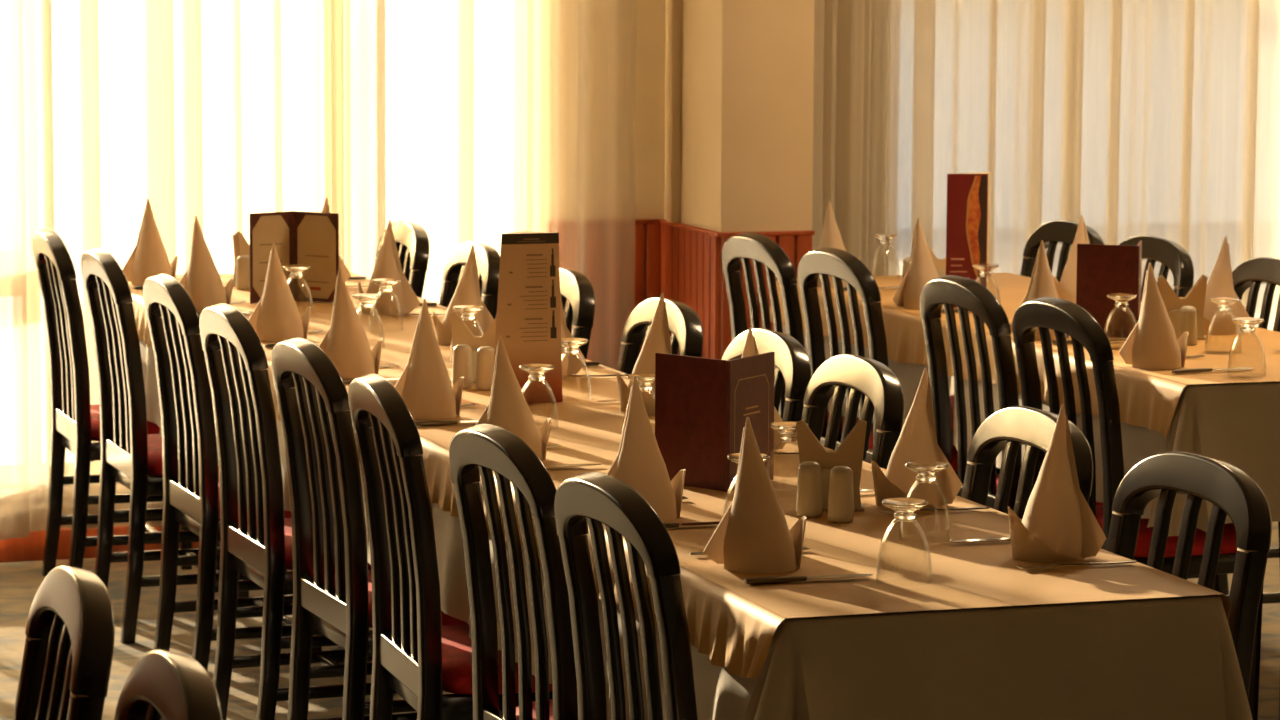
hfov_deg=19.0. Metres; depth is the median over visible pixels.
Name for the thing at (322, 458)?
dining chair
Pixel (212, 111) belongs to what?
sheer curtain
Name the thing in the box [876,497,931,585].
water glass
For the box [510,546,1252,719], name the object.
tablecloth
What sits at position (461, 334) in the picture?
napkin
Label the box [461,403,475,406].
fork
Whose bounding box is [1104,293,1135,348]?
water glass
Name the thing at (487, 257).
dining chair
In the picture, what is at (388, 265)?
folded napkin
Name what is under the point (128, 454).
dining chair
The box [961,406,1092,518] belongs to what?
dining chair
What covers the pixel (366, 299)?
water glass
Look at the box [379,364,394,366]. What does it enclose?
fork
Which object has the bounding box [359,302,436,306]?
table knife
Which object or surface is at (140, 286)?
table knife
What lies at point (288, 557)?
seat cushion
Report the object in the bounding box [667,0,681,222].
trim
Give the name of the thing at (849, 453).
folded napkin
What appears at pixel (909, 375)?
undercloth
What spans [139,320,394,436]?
undercloth
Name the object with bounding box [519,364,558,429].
water glass
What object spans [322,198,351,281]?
folded napkin
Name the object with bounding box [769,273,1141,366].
cloth
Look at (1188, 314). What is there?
shaker
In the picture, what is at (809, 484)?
shaker
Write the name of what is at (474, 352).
napkin holder
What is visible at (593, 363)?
table knife
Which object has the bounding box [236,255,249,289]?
shaker
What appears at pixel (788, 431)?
water glass
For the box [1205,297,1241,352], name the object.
water glass
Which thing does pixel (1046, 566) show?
fork
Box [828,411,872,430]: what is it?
seat cushion
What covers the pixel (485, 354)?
shaker
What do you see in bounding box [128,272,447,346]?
cloth
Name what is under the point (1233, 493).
dining chair
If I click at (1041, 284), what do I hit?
folded napkin
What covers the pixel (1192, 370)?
table knife
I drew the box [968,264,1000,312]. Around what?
water glass
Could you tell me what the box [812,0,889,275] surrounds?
sheer curtain
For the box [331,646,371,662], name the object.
dining table
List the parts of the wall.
cap rail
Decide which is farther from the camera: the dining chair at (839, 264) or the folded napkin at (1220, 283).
the dining chair at (839, 264)
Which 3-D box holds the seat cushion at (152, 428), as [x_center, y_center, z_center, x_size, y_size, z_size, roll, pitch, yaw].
[-1.314,0.160,10.134,0.347,0.060,0.421,-2,7,-18]
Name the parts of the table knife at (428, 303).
handle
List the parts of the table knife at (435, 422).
handle, blade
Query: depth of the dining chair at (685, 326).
8.19 m
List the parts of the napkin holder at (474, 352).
plate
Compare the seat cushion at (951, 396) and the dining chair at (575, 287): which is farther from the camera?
the seat cushion at (951, 396)
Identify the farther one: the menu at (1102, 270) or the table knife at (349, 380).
the menu at (1102, 270)
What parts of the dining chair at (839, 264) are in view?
post, crest rail, rail, post, seat frame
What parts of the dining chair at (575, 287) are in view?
crest rail, post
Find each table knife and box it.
[134,285,142,288]
[264,343,320,347]
[342,378,398,382]
[348,276,365,279]
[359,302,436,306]
[414,420,477,425]
[543,463,601,467]
[584,361,599,365]
[597,399,619,401]
[663,521,719,527]
[744,574,872,584]
[843,287,898,290]
[860,489,874,492]
[949,537,1010,542]
[1052,340,1125,344]
[1172,367,1252,373]
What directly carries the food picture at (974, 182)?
attached to the menu card
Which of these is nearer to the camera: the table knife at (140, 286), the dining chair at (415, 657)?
the dining chair at (415, 657)
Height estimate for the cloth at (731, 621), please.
0.107 m
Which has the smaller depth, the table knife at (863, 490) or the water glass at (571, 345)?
the table knife at (863, 490)
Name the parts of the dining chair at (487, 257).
post, crest rail, post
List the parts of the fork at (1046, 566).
handle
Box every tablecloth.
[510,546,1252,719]
[953,380,1279,535]
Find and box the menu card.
[946,172,989,307]
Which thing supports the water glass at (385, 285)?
on the cloth at (397, 345)
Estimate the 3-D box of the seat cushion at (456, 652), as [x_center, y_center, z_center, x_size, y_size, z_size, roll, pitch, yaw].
[-0.233,0.532,6.919,0.347,0.060,0.421,-2,7,-16]
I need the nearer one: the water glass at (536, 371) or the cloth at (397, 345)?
the water glass at (536, 371)
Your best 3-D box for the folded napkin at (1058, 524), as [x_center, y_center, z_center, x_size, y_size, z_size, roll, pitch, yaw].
[0.627,0.184,5.789,0.114,0.232,0.121,6,8,39]
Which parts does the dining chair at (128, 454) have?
post, crest rail, rail, post, seat frame, leg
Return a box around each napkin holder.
[233,266,235,286]
[451,350,477,382]
[821,469,863,510]
[937,270,945,276]
[1168,310,1205,338]
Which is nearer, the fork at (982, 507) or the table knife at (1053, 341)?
the fork at (982, 507)
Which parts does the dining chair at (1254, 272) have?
post, crest rail, post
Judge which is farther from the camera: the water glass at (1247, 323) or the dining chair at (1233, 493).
the water glass at (1247, 323)
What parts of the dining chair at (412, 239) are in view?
crest rail, post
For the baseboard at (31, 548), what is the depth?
10.52 m
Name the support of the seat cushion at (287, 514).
on the dining chair at (191, 486)
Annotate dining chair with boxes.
[13,565,114,719]
[31,228,220,575]
[81,247,249,643]
[114,650,221,719]
[143,274,321,671]
[199,303,396,719]
[271,337,467,719]
[285,220,429,570]
[348,374,552,719]
[439,241,499,318]
[449,424,577,719]
[554,472,697,719]
[560,268,594,358]
[617,297,702,373]
[721,328,810,434]
[722,232,872,430]
[798,247,1000,475]
[801,354,903,468]
[920,275,1102,513]
[950,220,1103,430]
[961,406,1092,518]
[1012,297,1263,719]
[1106,452,1271,698]
[1118,235,1193,301]
[1187,257,1279,603]
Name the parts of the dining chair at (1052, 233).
post, crest rail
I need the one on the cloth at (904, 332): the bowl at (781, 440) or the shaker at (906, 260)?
the shaker at (906, 260)
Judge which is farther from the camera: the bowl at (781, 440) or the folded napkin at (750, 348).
the folded napkin at (750, 348)
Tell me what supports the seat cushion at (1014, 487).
on the dining chair at (947, 291)
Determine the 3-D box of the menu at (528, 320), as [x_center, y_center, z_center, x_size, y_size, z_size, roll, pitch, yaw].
[-0.238,-0.087,7.649,0.148,0.338,0.092,-2,7,-18]
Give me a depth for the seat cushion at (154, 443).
9.34 m
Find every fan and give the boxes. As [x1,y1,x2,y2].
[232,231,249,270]
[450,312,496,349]
[927,245,945,269]
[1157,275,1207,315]
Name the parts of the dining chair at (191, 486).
post, crest rail, rail, seat frame, post, leg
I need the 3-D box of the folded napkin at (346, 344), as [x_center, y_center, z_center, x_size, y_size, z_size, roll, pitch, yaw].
[-0.615,-0.083,8.081,0.129,0.228,0.110,4,8,30]
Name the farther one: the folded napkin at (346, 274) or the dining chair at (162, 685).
the folded napkin at (346, 274)
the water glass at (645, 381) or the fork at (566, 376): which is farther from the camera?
the fork at (566, 376)
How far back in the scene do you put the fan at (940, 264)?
9.84 m
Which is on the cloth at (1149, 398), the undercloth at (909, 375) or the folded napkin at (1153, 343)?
the folded napkin at (1153, 343)
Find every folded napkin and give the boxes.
[122,198,177,284]
[180,216,233,310]
[248,243,310,341]
[319,268,382,377]
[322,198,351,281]
[358,219,420,314]
[394,299,463,419]
[432,245,493,345]
[476,336,551,459]
[560,294,586,375]
[607,376,685,521]
[616,293,671,413]
[703,417,806,573]
[742,328,786,449]
[796,419,866,485]
[818,201,859,287]
[871,368,961,507]
[893,217,943,309]
[1008,405,1106,562]
[1010,241,1068,339]
[1052,215,1089,303]
[1119,263,1188,369]
[1203,236,1249,334]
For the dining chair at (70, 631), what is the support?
on the floor
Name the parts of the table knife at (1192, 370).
handle, blade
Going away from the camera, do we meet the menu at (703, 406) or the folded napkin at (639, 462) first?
the folded napkin at (639, 462)
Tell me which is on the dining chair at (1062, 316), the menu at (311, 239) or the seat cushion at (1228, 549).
the seat cushion at (1228, 549)
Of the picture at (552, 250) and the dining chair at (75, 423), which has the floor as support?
the dining chair at (75, 423)
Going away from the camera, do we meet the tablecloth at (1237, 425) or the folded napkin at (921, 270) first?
the tablecloth at (1237, 425)
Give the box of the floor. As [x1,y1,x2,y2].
[0,522,1279,719]
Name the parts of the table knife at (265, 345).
handle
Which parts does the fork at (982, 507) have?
handle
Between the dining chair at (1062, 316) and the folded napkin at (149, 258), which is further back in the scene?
the folded napkin at (149, 258)
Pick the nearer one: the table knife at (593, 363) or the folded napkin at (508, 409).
the folded napkin at (508, 409)
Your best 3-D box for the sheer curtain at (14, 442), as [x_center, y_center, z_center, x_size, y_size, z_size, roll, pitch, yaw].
[-2.614,-0.749,9.950,2.026,2.536,0.065,-2,7,-18]
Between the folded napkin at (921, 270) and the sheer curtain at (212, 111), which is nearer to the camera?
the folded napkin at (921, 270)
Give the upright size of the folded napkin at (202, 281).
0.231 m
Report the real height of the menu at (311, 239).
0.226 m
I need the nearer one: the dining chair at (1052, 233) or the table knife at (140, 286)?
the table knife at (140, 286)
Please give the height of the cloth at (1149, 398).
0.125 m
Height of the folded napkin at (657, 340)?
0.231 m
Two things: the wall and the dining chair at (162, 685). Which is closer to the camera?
the dining chair at (162, 685)
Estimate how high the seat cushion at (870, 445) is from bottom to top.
0.060 m
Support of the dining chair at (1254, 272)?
on the floor
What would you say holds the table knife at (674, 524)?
on the cloth at (731, 621)
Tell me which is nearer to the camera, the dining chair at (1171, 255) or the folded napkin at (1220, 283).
the folded napkin at (1220, 283)
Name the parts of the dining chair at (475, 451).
post, rail, crest rail, post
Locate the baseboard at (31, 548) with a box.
[0,526,220,562]
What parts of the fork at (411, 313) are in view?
handle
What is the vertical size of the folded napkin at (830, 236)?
0.227 m
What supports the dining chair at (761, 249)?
on the floor
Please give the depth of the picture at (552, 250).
7.62 m
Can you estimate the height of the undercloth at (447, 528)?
0.308 m
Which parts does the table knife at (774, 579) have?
handle, blade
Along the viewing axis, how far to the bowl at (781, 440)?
6.41 m
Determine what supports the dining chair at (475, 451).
on the floor
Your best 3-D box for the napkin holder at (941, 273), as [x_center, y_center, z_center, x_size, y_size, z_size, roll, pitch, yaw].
[0.775,-0.198,9.859,0.110,0.068,0.044,0,7,-1]
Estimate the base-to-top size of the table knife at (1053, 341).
0.008 m
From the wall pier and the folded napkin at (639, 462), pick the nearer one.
the folded napkin at (639, 462)
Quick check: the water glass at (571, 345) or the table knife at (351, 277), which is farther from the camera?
the table knife at (351, 277)
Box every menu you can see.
[249,211,338,303]
[493,231,562,402]
[655,352,774,491]
[1076,240,1141,337]
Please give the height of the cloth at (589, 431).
0.107 m
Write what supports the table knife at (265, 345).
on the cloth at (397, 345)
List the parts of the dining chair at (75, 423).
post, crest rail, rail, post, seat frame, leg, leg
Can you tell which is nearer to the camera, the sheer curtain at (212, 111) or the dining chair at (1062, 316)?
the dining chair at (1062, 316)
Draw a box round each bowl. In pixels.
[722,476,735,517]
[766,440,796,497]
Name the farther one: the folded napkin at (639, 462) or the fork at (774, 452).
the fork at (774, 452)
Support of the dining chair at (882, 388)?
on the floor
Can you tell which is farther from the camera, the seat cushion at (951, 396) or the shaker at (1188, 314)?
the seat cushion at (951, 396)
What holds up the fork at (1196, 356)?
on the cloth at (1149, 398)
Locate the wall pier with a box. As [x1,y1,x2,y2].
[660,0,814,359]
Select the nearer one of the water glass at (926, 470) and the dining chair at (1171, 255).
the water glass at (926, 470)
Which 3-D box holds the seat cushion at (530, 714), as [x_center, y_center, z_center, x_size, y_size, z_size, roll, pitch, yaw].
[-0.007,0.608,6.268,0.347,0.060,0.421,-2,7,-22]
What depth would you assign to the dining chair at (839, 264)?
9.52 m
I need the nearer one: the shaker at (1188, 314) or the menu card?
the shaker at (1188, 314)
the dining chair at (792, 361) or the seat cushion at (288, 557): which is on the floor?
the dining chair at (792, 361)
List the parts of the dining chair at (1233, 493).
post, crest rail, post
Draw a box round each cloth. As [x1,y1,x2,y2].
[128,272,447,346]
[261,319,629,420]
[347,382,880,535]
[503,468,1230,677]
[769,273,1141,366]
[948,323,1279,438]
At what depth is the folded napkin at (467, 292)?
8.68 m
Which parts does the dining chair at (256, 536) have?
post, crest rail, rail, post, seat frame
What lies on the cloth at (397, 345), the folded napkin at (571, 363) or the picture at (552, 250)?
the folded napkin at (571, 363)
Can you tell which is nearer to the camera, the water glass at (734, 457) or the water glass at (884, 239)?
the water glass at (734, 457)
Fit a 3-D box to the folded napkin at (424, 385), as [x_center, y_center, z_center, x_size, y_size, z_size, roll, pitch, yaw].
[-0.412,-0.005,7.406,0.129,0.230,0.109,4,7,27]
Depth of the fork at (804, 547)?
5.79 m
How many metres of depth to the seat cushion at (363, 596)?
7.32 m
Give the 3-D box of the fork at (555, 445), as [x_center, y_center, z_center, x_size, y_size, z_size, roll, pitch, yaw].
[-0.236,0.158,6.954,0.190,0.006,0.023,-2,7,-18]
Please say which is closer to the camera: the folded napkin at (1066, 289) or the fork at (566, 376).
the fork at (566, 376)
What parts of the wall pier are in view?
cap rail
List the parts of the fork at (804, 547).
handle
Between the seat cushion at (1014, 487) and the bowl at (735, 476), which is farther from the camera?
the seat cushion at (1014, 487)
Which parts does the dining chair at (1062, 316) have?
post, crest rail, post, seat frame, leg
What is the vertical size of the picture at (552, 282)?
0.056 m
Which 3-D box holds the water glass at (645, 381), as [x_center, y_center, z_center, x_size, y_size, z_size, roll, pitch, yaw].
[0.007,0.088,7.097,0.082,0.118,0.082,-4,8,-30]
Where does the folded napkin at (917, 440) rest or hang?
on the cloth at (731, 621)
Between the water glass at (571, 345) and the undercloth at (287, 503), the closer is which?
the water glass at (571, 345)
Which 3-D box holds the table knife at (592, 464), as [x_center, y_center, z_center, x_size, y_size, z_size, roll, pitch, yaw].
[-0.161,0.186,6.707,0.200,0.008,0.021,-2,7,-19]
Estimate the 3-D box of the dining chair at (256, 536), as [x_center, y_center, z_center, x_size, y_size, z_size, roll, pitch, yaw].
[-0.688,0.348,8.163,0.447,0.949,0.421,-2,7,-20]
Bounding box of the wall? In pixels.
[635,0,665,351]
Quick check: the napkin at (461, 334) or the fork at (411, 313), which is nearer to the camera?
the napkin at (461, 334)
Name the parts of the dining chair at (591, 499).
post, crest rail, post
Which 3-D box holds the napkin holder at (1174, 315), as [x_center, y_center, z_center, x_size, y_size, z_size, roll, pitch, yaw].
[1.255,-0.084,8.876,0.110,0.068,0.044,0,7,-1]
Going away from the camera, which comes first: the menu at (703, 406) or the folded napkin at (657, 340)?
the menu at (703, 406)
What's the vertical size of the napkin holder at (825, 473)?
0.068 m
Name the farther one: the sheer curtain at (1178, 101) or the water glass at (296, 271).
the sheer curtain at (1178, 101)
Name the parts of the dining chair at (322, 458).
post, crest rail, rail, seat frame, post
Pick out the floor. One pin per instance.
(20, 582)
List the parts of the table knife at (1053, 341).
handle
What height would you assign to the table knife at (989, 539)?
0.008 m
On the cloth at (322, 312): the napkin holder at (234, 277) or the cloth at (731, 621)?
the napkin holder at (234, 277)
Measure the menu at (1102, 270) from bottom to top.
0.215 m
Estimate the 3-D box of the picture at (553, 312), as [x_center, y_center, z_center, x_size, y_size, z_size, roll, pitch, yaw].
[-0.172,-0.071,7.631,0.012,0.056,0.003,-2,7,-18]
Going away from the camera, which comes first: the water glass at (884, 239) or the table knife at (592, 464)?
the table knife at (592, 464)
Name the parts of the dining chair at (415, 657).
post, crest rail, rail, post, seat frame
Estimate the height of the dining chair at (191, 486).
0.949 m
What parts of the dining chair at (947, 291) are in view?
post, crest rail, rail, post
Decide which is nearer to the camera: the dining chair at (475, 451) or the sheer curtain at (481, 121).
the dining chair at (475, 451)
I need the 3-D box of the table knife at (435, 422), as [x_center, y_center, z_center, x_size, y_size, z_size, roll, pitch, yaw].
[-0.343,0.118,7.296,0.200,0.008,0.021,-2,7,-19]
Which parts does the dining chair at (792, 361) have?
crest rail, post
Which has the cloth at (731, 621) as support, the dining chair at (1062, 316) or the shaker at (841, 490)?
the shaker at (841, 490)
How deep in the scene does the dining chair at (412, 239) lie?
10.19 m
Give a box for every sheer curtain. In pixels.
[0,0,28,539]
[22,0,324,531]
[324,0,636,369]
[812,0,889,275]
[887,0,1078,394]
[1074,0,1279,330]
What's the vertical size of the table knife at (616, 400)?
0.008 m
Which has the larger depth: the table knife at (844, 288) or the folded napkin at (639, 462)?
the table knife at (844, 288)
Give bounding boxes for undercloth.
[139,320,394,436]
[217,382,610,510]
[334,468,864,650]
[774,325,950,427]
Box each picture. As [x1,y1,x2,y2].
[550,248,555,276]
[550,280,555,307]
[551,310,556,337]
[968,176,980,276]
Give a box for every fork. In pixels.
[346,285,368,286]
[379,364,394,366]
[386,313,445,316]
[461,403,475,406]
[547,444,560,447]
[562,374,628,378]
[689,546,809,554]
[774,452,798,453]
[879,506,989,513]
[1016,560,1136,569]
[1186,355,1204,357]
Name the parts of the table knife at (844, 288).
blade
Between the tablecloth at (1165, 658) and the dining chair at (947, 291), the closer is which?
the tablecloth at (1165, 658)
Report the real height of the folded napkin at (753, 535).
0.227 m
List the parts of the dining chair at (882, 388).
post, crest rail, post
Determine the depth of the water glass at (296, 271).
9.29 m
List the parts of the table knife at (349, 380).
handle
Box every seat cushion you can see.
[91,404,159,441]
[147,434,218,475]
[218,474,290,517]
[284,518,370,570]
[335,570,467,628]
[441,624,552,694]
[516,699,552,719]
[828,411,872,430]
[868,431,996,470]
[950,395,953,430]
[996,473,1102,505]
[1096,506,1237,557]
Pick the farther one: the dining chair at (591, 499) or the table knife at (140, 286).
the table knife at (140, 286)
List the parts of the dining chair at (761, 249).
post, crest rail, post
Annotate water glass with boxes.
[282,265,312,314]
[352,293,384,347]
[368,279,403,331]
[450,305,483,360]
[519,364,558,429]
[561,338,591,400]
[622,373,654,426]
[722,453,769,517]
[766,421,808,497]
[870,234,899,279]
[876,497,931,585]
[899,461,951,542]
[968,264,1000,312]
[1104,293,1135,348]
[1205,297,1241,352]
[1227,317,1265,374]
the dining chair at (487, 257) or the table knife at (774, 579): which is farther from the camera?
the dining chair at (487, 257)
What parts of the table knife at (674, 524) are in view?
handle, blade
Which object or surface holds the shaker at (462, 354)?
on the cloth at (589, 431)
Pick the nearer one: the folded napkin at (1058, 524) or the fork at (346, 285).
the folded napkin at (1058, 524)
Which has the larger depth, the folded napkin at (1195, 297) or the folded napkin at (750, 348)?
the folded napkin at (1195, 297)
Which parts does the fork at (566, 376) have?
handle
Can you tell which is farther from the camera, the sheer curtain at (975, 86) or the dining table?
the sheer curtain at (975, 86)
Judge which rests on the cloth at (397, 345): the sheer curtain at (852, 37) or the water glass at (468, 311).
the water glass at (468, 311)
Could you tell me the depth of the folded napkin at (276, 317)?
8.72 m
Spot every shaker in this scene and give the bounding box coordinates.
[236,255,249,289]
[452,344,472,388]
[476,346,494,390]
[796,461,821,517]
[828,466,853,522]
[902,257,909,279]
[1178,306,1196,345]
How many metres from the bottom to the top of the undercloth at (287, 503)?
0.308 m
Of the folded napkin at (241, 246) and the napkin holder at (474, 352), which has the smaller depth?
the napkin holder at (474, 352)

